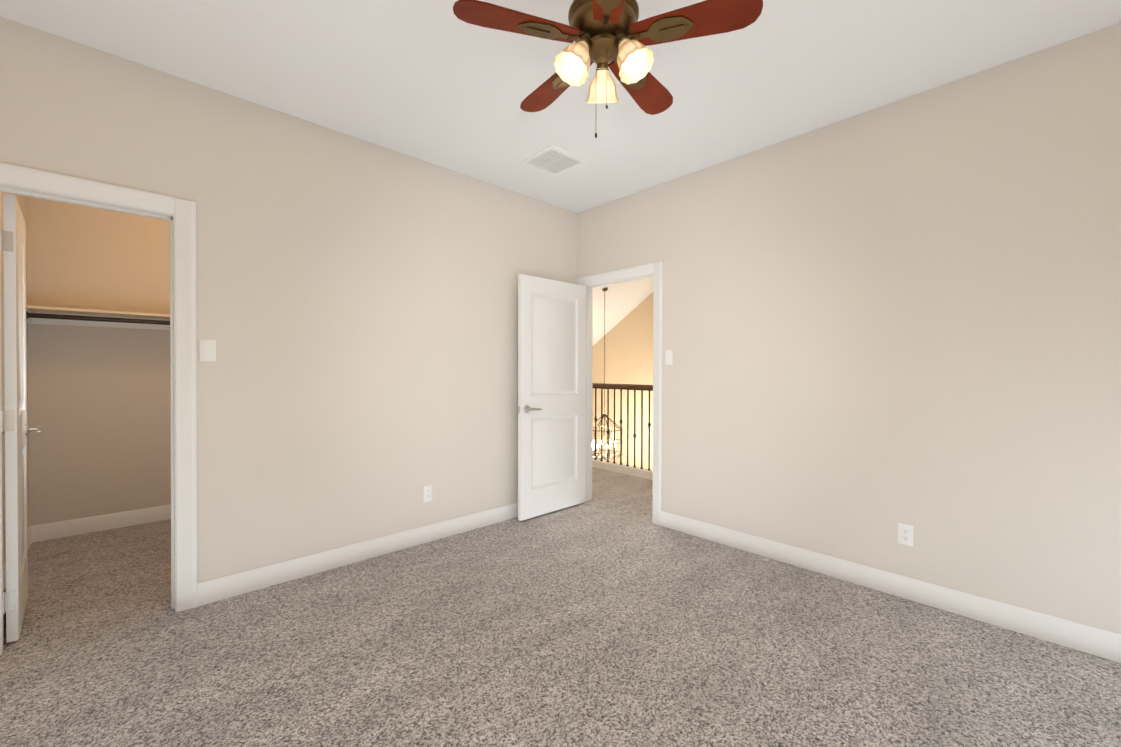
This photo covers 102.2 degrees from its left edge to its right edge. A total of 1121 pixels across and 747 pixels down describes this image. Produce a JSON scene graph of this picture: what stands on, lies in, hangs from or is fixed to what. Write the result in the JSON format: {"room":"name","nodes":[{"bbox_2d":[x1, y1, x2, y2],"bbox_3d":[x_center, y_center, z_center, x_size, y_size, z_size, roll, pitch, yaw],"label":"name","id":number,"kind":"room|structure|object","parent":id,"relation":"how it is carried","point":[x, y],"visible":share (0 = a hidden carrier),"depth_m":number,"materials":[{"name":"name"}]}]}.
{"room":"empty bedroom","nodes":[
{"label":"empty bedroom","id":0,"kind":"room"},
{"bbox_2d":[0,192,28,564],"bbox_3d":[-3.252,-0.153,2.550,0.120,2.762,1.816,0,1,-43],"label":"wall","id":1,"kind":"structure","parent":0,"point":[22,201],"depth_m":2.65,"materials":[{"name":"paint"}]},
{"bbox_2d":[3,525,36,590],"bbox_3d":[-3.195,1.168,2.607,0.030,0.120,1.800,0,1,-43],"label":"baseboard","id":2,"kind":"structure","parent":1,"relation":"attached to","point":[32,530],"depth_m":3.21,"materials":[{"name":"white"}]},
{"bbox_2d":[27,196,170,525],"bbox_3d":[-3.197,-0.164,3.932,2.095,2.762,0.120,0,1,-43],"label":"wall","id":3,"kind":"structure","parent":0,"point":[99,408],"depth_m":3.49,"materials":[{"name":"paint"}]},
{"bbox_2d":[26,305,169,329],"bbox_3d":[-3.052,-0.346,3.778,1.854,0.239,0.300,0,1,-43],"label":"closet shelf","id":4,"kind":"object","parent":3,"relation":"attached to","point":[73,316],"visible":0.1,"depth_m":3.37,"materials":[{"name":"white wood"}]},
{"bbox_2d":[37,504,170,541],"bbox_3d":[-3.154,1.157,3.894,1.855,0.120,0.015,0,1,-43],"label":"baseboard","id":5,"kind":"structure","parent":3,"relation":"attached to","point":[54,530],"depth_m":3.51,"materials":[{"name":"white wood"}]},
{"bbox_2d":[0,16,576,582],"bbox_3d":[-1.339,-0.152,3.023,4.242,2.762,0.120,0,1,-43],"label":"wall","id":6,"kind":"structure","parent":0,"point":[356,308],"depth_m":2.77,"materials":[{"name":"paint"}]},
{"bbox_2d":[0,193,43,642],"bbox_3d":[-2.707,0.204,2.236,0.164,2.028,0.591,0,1,-43],"label":"closet door","id":7,"kind":"structure","parent":6,"relation":"in","point":[16,429],"depth_m":2.06,"materials":[{"name":"white wood"}]},
{"bbox_2d":[0,162,196,655],"bbox_3d":[-2.247,0.201,2.174,0.626,2.065,0.124,0,1,-43],"label":"door frame","id":8,"kind":"structure","parent":6,"relation":"attached to","point":[24,191],"depth_m":2.31,"materials":[{"name":"white wood"}]},
{"bbox_2d":[199,340,215,360],"bbox_3d":[-1.886,-0.122,2.418,0.070,0.115,0.011,0,1,-43],"label":"light switch","id":9,"kind":"object","parent":6,"relation":"attached to","point":[207,350],"visible":1,"depth_m":2.41,"materials":[{"name":"white plastic"}]},
{"bbox_2d":[197,503,517,606],"bbox_3d":[-0.882,1.168,3.374,2.865,0.120,0.015,0,1,-43],"label":"baseboard","id":10,"kind":"structure","parent":6,"relation":"attached to","point":[210,591],"depth_m":2.87,"materials":[{"name":"white wood"}]},
{"bbox_2d":[423,485,431,501],"bbox_3d":[-0.966,0.876,3.297,0.070,0.115,0.008,0,1,-43],"label":"electrical outlet","id":11,"kind":"object","parent":6,"relation":"attached to","point":[427,493],"visible":1,"depth_m":3.29,"materials":[{"name":"white plastic"}]},
{"bbox_2d":[0,467,1120,746],"bbox_3d":[-1.138,1.325,3.662,5.400,0.200,9.020,0,1,-43],"label":"floor","id":12,"kind":"structure","parent":0,"point":[610,613],"depth_m":1.98,"materials":[{"name":"carpet"}]},
{"bbox_2d":[592,458,652,479],"bbox_3d":[0.738,1.329,5.568,0.105,0.410,8.620,0,1,-43],"label":"trim","id":13,"kind":"structure","parent":12,"relation":"on","point":[626,470],"depth_m":5.48,"materials":[{"name":"white wood"}]},
{"bbox_2d":[592,383,652,470],"bbox_3d":[0.396,0.571,5.938,0.116,1.100,7.116,0,1,-43],"label":"railing","id":14,"kind":"object","parent":13,"relation":"on","point":[621,387],"visible":0.17,"depth_m":5.52,"materials":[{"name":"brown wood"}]},
{"bbox_2d":[0,0,1120,212],"bbox_3d":[-0.581,-1.585,2.212,4.242,0.120,6.190,0,1,-43],"label":"ceiling","id":15,"kind":"structure","parent":0,"point":[438,83],"depth_m":2.25,"materials":[{"name":"paint"}]},
{"bbox_2d":[520,145,586,176],"bbox_3d":[-0.052,-1.527,3.264,0.340,0.009,0.340,0,1,-43],"label":"ceiling vent","id":16,"kind":"object","parent":15,"relation":"in","point":[565,154],"visible":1,"depth_m":3.25,"materials":[{"name":"white metal"}]},
{"bbox_2d":[453,0,762,137],"bbox_3d":[0.144,-1.162,1.572,0.949,0.710,0.945,0,1,-43],"label":"fan","id":17,"kind":"object","parent":15,"relation":"hanging from","point":[602,34],"visible":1,"depth_m":1.48,"materials":[{"name":"brown wood"}]},
{"bbox_2d":[592,292,652,469],"bbox_3d":[2.780,-0.094,7.341,0.120,8.600,9.260,0,1,-43],"label":"wall","id":18,"kind":"structure","parent":0,"point":[628,348],"depth_m":8.80,"materials":[{"name":"paint"}]},
{"bbox_2d":[593,278,652,344],"bbox_3d":[1.369,-2.493,5.985,3.778,5.776,9.020,0,1,-43],"label":"ceiling","id":19,"kind":"structure","parent":0,"point":[622,300],"depth_m":8.26,"materials":[{"name":"paint"}]},
{"bbox_2d":[602,288,607,382],"label":"chain","id":20,"kind":"object","parent":19,"relation":"hanging from","point":[604,289],"depth_m":7.65,"materials":[{"name":"brown metal"}]},
{"bbox_2d":[592,389,622,459],"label":"chandelier","id":21,"kind":"object","parent":20,"relation":"hanging from","point":[604,426],"depth_m":7.65,"materials":[{"name":"brown metal"}]},
{"bbox_2d":[577,22,1120,633],"bbox_3d":[1.620,-0.143,2.889,0.120,2.762,4.134,0,1,-43],"label":"wall","id":22,"kind":"structure","parent":0,"point":[881,324],"depth_m":2.45,"materials":[{"name":"paint"}]},
{"bbox_2d":[518,274,585,520],"bbox_3d":[-0.051,0.197,3.991,0.796,2.028,0.160,0,1,-43],"label":"hall door","id":23,"kind":"structure","parent":22,"relation":"in","point":[551,395],"depth_m":3.94,"materials":[{"name":"white wood"}]},
{"bbox_2d":[576,261,662,525],"bbox_3d":[0.534,0.158,4.045,0.162,2.135,0.972,0,1,-43],"label":"door frame","id":24,"kind":"structure","parent":22,"relation":"attached to","point":[655,269],"depth_m":3.70,"materials":[{"name":"white wood"}]},
{"bbox_2d":[665,350,672,363],"bbox_3d":[0.860,-0.130,3.600,0.011,0.115,0.070,0,1,-43],"label":"light switch","id":25,"kind":"object","parent":22,"relation":"attached to","point":[668,356],"visible":1,"depth_m":3.59,"materials":[{"name":"white plastic"}]},
{"bbox_2d":[661,511,1120,662],"bbox_3d":[1.847,1.181,2.556,0.015,0.120,3.018,0,1,-43],"label":"baseboard","id":26,"kind":"structure","parent":22,"relation":"attached to","point":[1102,643],"depth_m":2.43,"materials":[{"name":"white"}]},
{"bbox_2d":[898,522,913,546],"bbox_3d":[1.906,0.889,2.497,0.008,0.115,0.070,0,1,-43],"label":"electrical outlet","id":27,"kind":"object","parent":22,"relation":"attached to","point":[905,534],"visible":1,"depth_m":2.49,"materials":[{"name":"white plastic"}]}
]}

